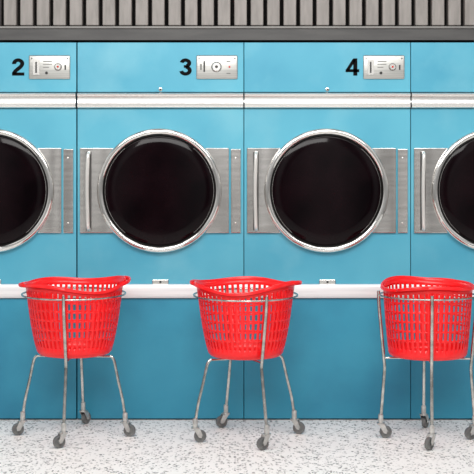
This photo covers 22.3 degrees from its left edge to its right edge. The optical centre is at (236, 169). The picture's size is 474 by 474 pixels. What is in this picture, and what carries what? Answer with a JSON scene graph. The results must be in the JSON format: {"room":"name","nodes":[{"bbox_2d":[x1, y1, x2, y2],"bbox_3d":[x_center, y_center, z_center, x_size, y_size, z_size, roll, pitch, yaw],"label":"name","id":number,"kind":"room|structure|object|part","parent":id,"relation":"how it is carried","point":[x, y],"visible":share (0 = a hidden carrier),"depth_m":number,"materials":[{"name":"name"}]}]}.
{"room":"laundry","nodes":[
{"label":"laundry","id":0,"kind":"room"},
{"bbox_2d":[0,418,473,473],"bbox_3d":[0.000,1.300,2.750,6.400,0.100,8.500,0,0,0],"label":"floor","id":1,"kind":"structure","parent":0,"point":[97,446],"depth_m":5.39,"materials":[{"name":"stone"}]},
{"bbox_2d":[0,42,77,419],"bbox_3d":[-1.219,0.305,6.392,0.831,1.890,0.896,0,0,0],"label":"dryer","id":2,"kind":"object","parent":1,"relation":"on","point":[38,80],"visible":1,"depth_m":6.00,"materials":[{"name":"blue metal"}]},
{"bbox_3d":[-1.224,0.102,5.984,0.546,0.546,0.009,0,0,0],"label":"door glass","id":3,"kind":"part","parent":2,"relation":"part of","materials":[{"name":"black glass"}]},
{"bbox_3d":[-1.219,-0.347,5.995,0.827,0.076,0.035,0,0,0],"label":"trim","id":4,"kind":"part","parent":2,"relation":"part of","materials":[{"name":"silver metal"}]},
{"bbox_3d":[-1.219,0.132,6.006,0.831,0.877,0.012,0,0,0],"label":"panel","id":5,"kind":"part","parent":2,"relation":"part of","materials":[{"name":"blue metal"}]},
{"bbox_3d":[-1.219,0.943,6.005,0.831,0.600,0.014,0,0,0],"label":"panel","id":6,"kind":"part","parent":2,"relation":"part of","materials":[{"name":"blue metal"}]},
{"bbox_3d":[-1.219,-0.514,6.006,0.831,0.248,0.012,0,0,0],"label":"header panel","id":7,"kind":"part","parent":2,"relation":"part of","materials":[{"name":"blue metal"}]},
{"bbox_3d":[-1.249,0.102,5.994,0.745,0.425,0.012,0,0,0],"label":"door","id":8,"kind":"part","parent":2,"relation":"part of","materials":[{"name":"metal"}]},
{"bbox_3d":[-0.936,-0.514,5.997,0.205,0.118,0.006,0,0,0],"label":"control plate","id":9,"kind":"part","parent":2,"relation":"part of","materials":[{"name":"silver metal"}]},
{"bbox_3d":[-0.843,0.105,5.995,0.050,0.420,0.009,0,0,0],"label":"hinge panel","id":10,"kind":"part","parent":2,"relation":"part of","materials":[{"name":"metal"}]},
{"bbox_2d":[12,285,135,447],"bbox_3d":[-0.768,0.905,5.650,0.492,0.690,0.492,0,0,43],"label":"cart","id":11,"kind":"object","parent":1,"relation":"on","point":[59,441],"visible":0.86,"depth_m":5.63,"materials":[{"name":"silver metal"}]},
{"bbox_2d":[20,411,24,419],"bbox_3d":[-1.011,1.161,5.663,0.024,0.046,0.024,0,0,3],"label":"socket","id":12,"kind":"object","parent":11,"relation":"attached to","point":[22,414],"depth_m":5.65,"materials":[{"name":"metal"}]},
{"bbox_3d":[-0.977,1.017,5.661,0.082,0.297,0.013,0,0,3],"label":"leg","id":13,"kind":"part","parent":11,"relation":"part of","materials":[{"name":"silver metal"}]},
{"bbox_2d":[61,423,65,431],"bbox_3d":[-0.781,1.161,5.407,0.024,0.046,0.024,0,0,3],"label":"socket","id":14,"kind":"object","parent":11,"relation":"attached to","point":[63,425],"depth_m":5.40,"materials":[{"name":"metal"}]},
{"bbox_3d":[-0.779,0.867,5.432,0.016,0.598,0.072,0,0,3],"label":"leg","id":15,"kind":"part","parent":11,"relation":"part of","materials":[{"name":"silver metal"}]},
{"bbox_2d":[18,276,130,358],"bbox_3d":[-0.765,0.685,5.652,0.484,0.359,0.474,0,0,-41],"label":"laundry basket","id":16,"kind":"object","parent":11,"relation":"on","point":[92,345],"visible":0.99,"depth_m":5.52,"materials":[{"name":"red plastic"}]},
{"bbox_3d":[-1.002,0.536,5.625,0.046,0.019,0.172,0,0,-6],"label":"handle","id":17,"kind":"part","parent":16,"relation":"part of","materials":[{"name":"red plastic"}]},
{"bbox_3d":[-0.527,0.524,5.676,0.050,0.037,0.173,0,0,-6],"label":"handle","id":18,"kind":"part","parent":16,"relation":"part of","materials":[{"name":"red plastic"}]},
{"bbox_3d":[-0.757,0.863,5.868,0.016,0.606,0.072,0,0,3],"label":"leg","id":19,"kind":"part","parent":11,"relation":"part of","materials":[{"name":"silver metal"}]},
{"bbox_2d":[81,402,85,410],"bbox_3d":[-0.755,1.161,5.893,0.024,0.046,0.024,0,0,3],"label":"socket","id":20,"kind":"object","parent":11,"relation":"attached to","point":[83,404],"depth_m":5.88,"materials":[{"name":"metal"}]},
{"bbox_3d":[-0.559,1.017,5.639,0.082,0.297,0.013,0,0,3],"label":"leg","id":21,"kind":"part","parent":11,"relation":"part of","materials":[{"name":"silver metal"}]},
{"bbox_2d":[123,412,127,420],"bbox_3d":[-0.525,1.161,5.637,0.024,0.046,0.024,0,0,3],"label":"socket","id":22,"kind":"object","parent":11,"relation":"attached to","point":[125,415],"depth_m":5.63,"materials":[{"name":"metal"}]},
{"bbox_2d":[77,42,243,419],"bbox_3d":[-0.383,0.305,6.392,0.831,1.890,0.896,0,0,0],"label":"dryer","id":23,"kind":"object","parent":1,"relation":"on","point":[160,125],"visible":0.99,"depth_m":6.00,"materials":[{"name":"blue metal"}]},
{"bbox_3d":[-0.740,0.105,5.966,0.021,0.398,0.046,0,0,10],"label":"door handle","id":24,"kind":"part","parent":23,"relation":"part of","materials":[{"name":"silver metal"}]},
{"bbox_3d":[-0.412,0.102,5.994,0.745,0.425,0.012,0,0,0],"label":"door","id":25,"kind":"part","parent":23,"relation":"part of","materials":[{"name":"metal"}]},
{"bbox_3d":[-0.388,0.102,5.984,0.546,0.546,0.009,0,0,0],"label":"door glass","id":26,"kind":"part","parent":23,"relation":"part of","materials":[{"name":"black glass"}]},
{"bbox_3d":[-0.383,-0.347,5.995,0.827,0.076,0.035,0,0,0],"label":"trim","id":27,"kind":"part","parent":23,"relation":"part of","materials":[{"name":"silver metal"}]},
{"bbox_3d":[-0.383,0.132,6.006,0.831,0.877,0.012,0,0,0],"label":"panel","id":28,"kind":"part","parent":23,"relation":"part of","materials":[{"name":"blue metal"}]},
{"bbox_3d":[-0.383,0.943,6.005,0.831,0.600,0.014,0,0,0],"label":"panel","id":29,"kind":"part","parent":23,"relation":"part of","materials":[{"name":"blue metal"}]},
{"bbox_3d":[-0.383,-0.514,6.006,0.831,0.248,0.012,0,0,0],"label":"header panel","id":30,"kind":"part","parent":23,"relation":"part of","materials":[{"name":"blue metal"}]},
{"bbox_3d":[-0.100,-0.514,5.997,0.205,0.118,0.006,0,0,0],"label":"control plate","id":31,"kind":"part","parent":23,"relation":"part of","materials":[{"name":"silver metal"}]},
{"bbox_3d":[-0.006,0.105,5.995,0.050,0.420,0.009,0,0,0],"label":"hinge panel","id":32,"kind":"part","parent":23,"relation":"part of","materials":[{"name":"metal"}]},
{"bbox_2d":[191,285,304,449],"bbox_3d":[0.040,0.905,5.600,0.492,0.690,0.492,0,0,20],"label":"cart","id":33,"kind":"object","parent":1,"relation":"on","point":[221,421],"visible":0.87,"depth_m":5.50,"materials":[{"name":"silver metal"}]},
{"bbox_2d":[193,418,197,426],"bbox_3d":[-0.192,1.161,5.506,0.024,0.046,0.024,0,0,-22],"label":"socket","id":34,"kind":"object","parent":33,"relation":"attached to","point":[195,421],"depth_m":5.50,"materials":[{"name":"metal"}]},
{"bbox_3d":[-0.157,1.017,5.520,0.089,0.297,0.013,0,0,-22],"label":"leg","id":35,"kind":"part","parent":33,"relation":"part of","materials":[{"name":"silver metal"}]},
{"bbox_2d":[223,404,227,412],"bbox_3d":[-0.054,1.161,5.832,0.024,0.046,0.024,0,0,-22],"label":"socket","id":36,"kind":"object","parent":33,"relation":"attached to","point":[225,407],"depth_m":5.82,"materials":[{"name":"metal"}]},
{"bbox_3d":[-0.042,0.863,5.804,0.016,0.606,0.075,0,0,-22],"label":"leg","id":37,"kind":"part","parent":33,"relation":"part of","materials":[{"name":"silver metal"}]},
{"bbox_2d":[190,276,301,359],"bbox_3d":[0.038,0.686,5.598,0.486,0.358,0.473,0,0,43],"label":"laundry basket","id":38,"kind":"object","parent":33,"relation":"on","point":[230,348],"visible":0.98,"depth_m":5.46,"materials":[{"name":"red plastic"}]},
{"bbox_3d":[0.276,0.525,5.558,0.050,0.036,0.173,0,0,10],"label":"handle","id":39,"kind":"part","parent":38,"relation":"part of","materials":[{"name":"red plastic"}]},
{"bbox_3d":[0.122,0.867,5.396,0.016,0.598,0.075,0,0,-22],"label":"leg","id":40,"kind":"part","parent":33,"relation":"part of","materials":[{"name":"silver metal"}]},
{"bbox_2d":[264,424,269,433],"bbox_3d":[0.134,1.161,5.368,0.024,0.046,0.024,0,0,-22],"label":"socket","id":41,"kind":"object","parent":33,"relation":"attached to","point":[266,427],"depth_m":5.36,"materials":[{"name":"metal"}]},
{"bbox_3d":[0.237,1.017,5.680,0.089,0.297,0.013,0,0,-22],"label":"leg","id":42,"kind":"part","parent":33,"relation":"part of","materials":[{"name":"silver metal"}]},
{"bbox_2d":[292,410,296,418],"bbox_3d":[0.272,1.161,5.694,0.024,0.046,0.024,0,0,-22],"label":"socket","id":43,"kind":"object","parent":33,"relation":"attached to","point":[294,412],"depth_m":5.68,"materials":[{"name":"metal"}]},
{"bbox_2d":[244,42,410,419],"bbox_3d":[0.452,0.305,6.392,0.831,1.890,0.896,0,0,0],"label":"dryer","id":44,"kind":"object","parent":1,"relation":"on","point":[327,124],"visible":0.99,"depth_m":6.00,"materials":[{"name":"blue metal"}]},
{"bbox_3d":[0.094,0.105,5.966,0.021,0.398,0.046,0,0,10],"label":"door handle","id":45,"kind":"part","parent":44,"relation":"part of","materials":[{"name":"silver metal"}]},
{"bbox_3d":[0.421,0.102,5.994,0.745,0.425,0.012,0,0,0],"label":"door","id":46,"kind":"part","parent":44,"relation":"part of","materials":[{"name":"metal"}]},
{"bbox_3d":[0.447,0.102,5.984,0.546,0.546,0.009,0,0,0],"label":"door glass","id":47,"kind":"part","parent":44,"relation":"part of","materials":[{"name":"black glass"}]},
{"bbox_3d":[0.452,0.132,6.006,0.831,0.877,0.012,0,0,0],"label":"panel","id":48,"kind":"part","parent":44,"relation":"part of","materials":[{"name":"blue metal"}]},
{"bbox_3d":[0.452,0.943,6.005,0.831,0.600,0.014,0,0,0],"label":"panel","id":49,"kind":"part","parent":44,"relation":"part of","materials":[{"name":"blue metal"}]},
{"bbox_3d":[0.452,-0.514,6.006,0.831,0.248,0.012,0,0,0],"label":"header panel","id":50,"kind":"part","parent":44,"relation":"part of","materials":[{"name":"blue metal"}]},
{"bbox_3d":[0.452,-0.347,5.995,0.827,0.076,0.035,0,0,0],"label":"trim","id":51,"kind":"part","parent":44,"relation":"part of","materials":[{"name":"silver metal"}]},
{"bbox_3d":[0.734,-0.514,5.997,0.205,0.118,0.006,0,0,0],"label":"control plate","id":52,"kind":"part","parent":44,"relation":"part of","materials":[{"name":"silver metal"}]},
{"bbox_3d":[0.828,0.105,5.995,0.050,0.420,0.009,0,0,0],"label":"hinge panel","id":53,"kind":"part","parent":44,"relation":"part of","materials":[{"name":"metal"}]},
{"bbox_2d":[377,291,473,449],"bbox_3d":[0.888,0.907,5.590,0.454,0.686,0.454,0,0,44],"label":"cart","id":54,"kind":"object","parent":1,"relation":"on","point":[385,431],"visible":0.9,"depth_m":5.57,"materials":[{"name":"silver metal"}]},
{"bbox_2d":[378,413,382,422],"bbox_3d":[0.671,1.161,5.605,0.024,0.046,0.024,0,0,4],"label":"socket","id":55,"kind":"object","parent":54,"relation":"attached to","point":[380,416],"depth_m":5.60,"materials":[{"name":"metal"}]},
{"bbox_3d":[0.675,0.864,5.605,0.044,0.601,0.015,0,0,4],"label":"leg","id":56,"kind":"part","parent":54,"relation":"part of","materials":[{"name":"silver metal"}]},
{"bbox_2d":[421,405,425,413],"bbox_3d":[0.903,1.161,5.806,0.024,0.046,0.024,0,0,4],"label":"socket","id":57,"kind":"object","parent":54,"relation":"attached to","point":[423,408],"depth_m":5.80,"materials":[{"name":"metal"}]},
{"bbox_3d":[0.903,0.864,5.803,0.016,0.601,0.043,0,0,4],"label":"leg","id":58,"kind":"part","parent":54,"relation":"part of","materials":[{"name":"silver metal"}]},
{"bbox_2d":[380,276,473,360],"bbox_3d":[0.887,0.686,5.590,0.438,0.357,0.443,0,0,-12],"label":"laundry basket","id":59,"kind":"object","parent":54,"relation":"on","point":[419,350],"visible":0.99,"depth_m":5.45,"materials":[{"name":"red plastic"}]},
{"bbox_3d":[0.785,0.538,5.396,0.159,0.032,0.045,0,0,28],"label":"handle","id":60,"kind":"part","parent":59,"relation":"part of","materials":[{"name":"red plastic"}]},
{"bbox_3d":[0.873,0.864,5.377,0.016,0.601,0.043,0,0,4],"label":"leg","id":61,"kind":"part","parent":54,"relation":"part of","materials":[{"name":"silver metal"}]},
{"bbox_2d":[429,424,434,433],"bbox_3d":[0.873,1.161,5.373,0.024,0.046,0.024,0,0,4],"label":"socket","id":62,"kind":"object","parent":54,"relation":"attached to","point":[431,427],"depth_m":5.36,"materials":[{"name":"metal"}]},
{"bbox_3d":[1.101,0.864,5.575,0.044,0.601,0.015,0,0,4],"label":"leg","id":63,"kind":"part","parent":54,"relation":"part of","materials":[{"name":"silver metal"}]},
{"bbox_2d":[410,42,473,419],"bbox_3d":[1.286,0.305,6.392,0.831,1.890,0.896,0,0,0],"label":"dryer","id":64,"kind":"object","parent":1,"relation":"on","point":[441,73],"visible":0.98,"depth_m":6.00,"materials":[{"name":"blue metal"}]},
{"bbox_3d":[0.928,0.105,5.966,0.021,0.398,0.046,0,0,10],"label":"door handle","id":65,"kind":"part","parent":64,"relation":"part of","materials":[{"name":"silver metal"}]},
{"bbox_3d":[1.256,0.102,5.994,0.745,0.425,0.012,0,0,0],"label":"door","id":66,"kind":"part","parent":64,"relation":"part of","materials":[{"name":"metal"}]},
{"bbox_3d":[1.286,-0.347,5.995,0.827,0.076,0.035,0,0,0],"label":"trim","id":67,"kind":"part","parent":64,"relation":"part of","materials":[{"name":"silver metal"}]},
{"bbox_3d":[1.286,0.132,6.006,0.831,0.877,0.012,0,0,0],"label":"panel","id":68,"kind":"part","parent":64,"relation":"part of","materials":[{"name":"blue metal"}]},
{"bbox_3d":[1.286,0.943,6.005,0.831,0.600,0.014,0,0,0],"label":"panel","id":69,"kind":"part","parent":64,"relation":"part of","materials":[{"name":"blue metal"}]},
{"bbox_3d":[1.286,-0.514,6.006,0.831,0.248,0.012,0,0,0],"label":"header panel","id":70,"kind":"part","parent":64,"relation":"part of","materials":[{"name":"blue metal"}]},
{"bbox_3d":[1.280,0.102,5.984,0.546,0.546,0.009,0,0,0],"label":"door glass","id":71,"kind":"part","parent":64,"relation":"part of","materials":[{"name":"black glass"}]},
{"bbox_2d":[0,0,473,42],"bbox_3d":[0.000,-1.048,6.450,6.400,0.805,0.800,0,0,0],"label":"wall","id":72,"kind":"structure","parent":0,"point":[68,1],"depth_m":6.05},
{"bbox_2d":[0,0,473,25],"bbox_3d":[-0.023,-1.086,6.021,6.231,0.728,0.058,0,0,0],"label":"slatted wall panel","id":73,"kind":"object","parent":72,"relation":"attached to","point":[27,7],"depth_m":5.99,"materials":[{"name":"grey metal"}]},
{"bbox_2d":[0,29,473,40],"bbox_3d":[0.000,-0.679,6.025,6.400,0.058,0.050,0,0,0],"label":"trim","id":74,"kind":"structure","parent":72,"relation":"attached to","point":[5,34],"depth_m":6.00,"materials":[{"name":"grey metal"}]},
{"bbox_2d":[0,26,473,28],"bbox_3d":[0.000,-0.713,6.021,6.400,0.011,0.059,0,0,0],"label":"trim","id":75,"kind":"structure","parent":72,"relation":"attached to","point":[1,27],"depth_m":5.99,"materials":[{"name":"grey metal"}]}
]}

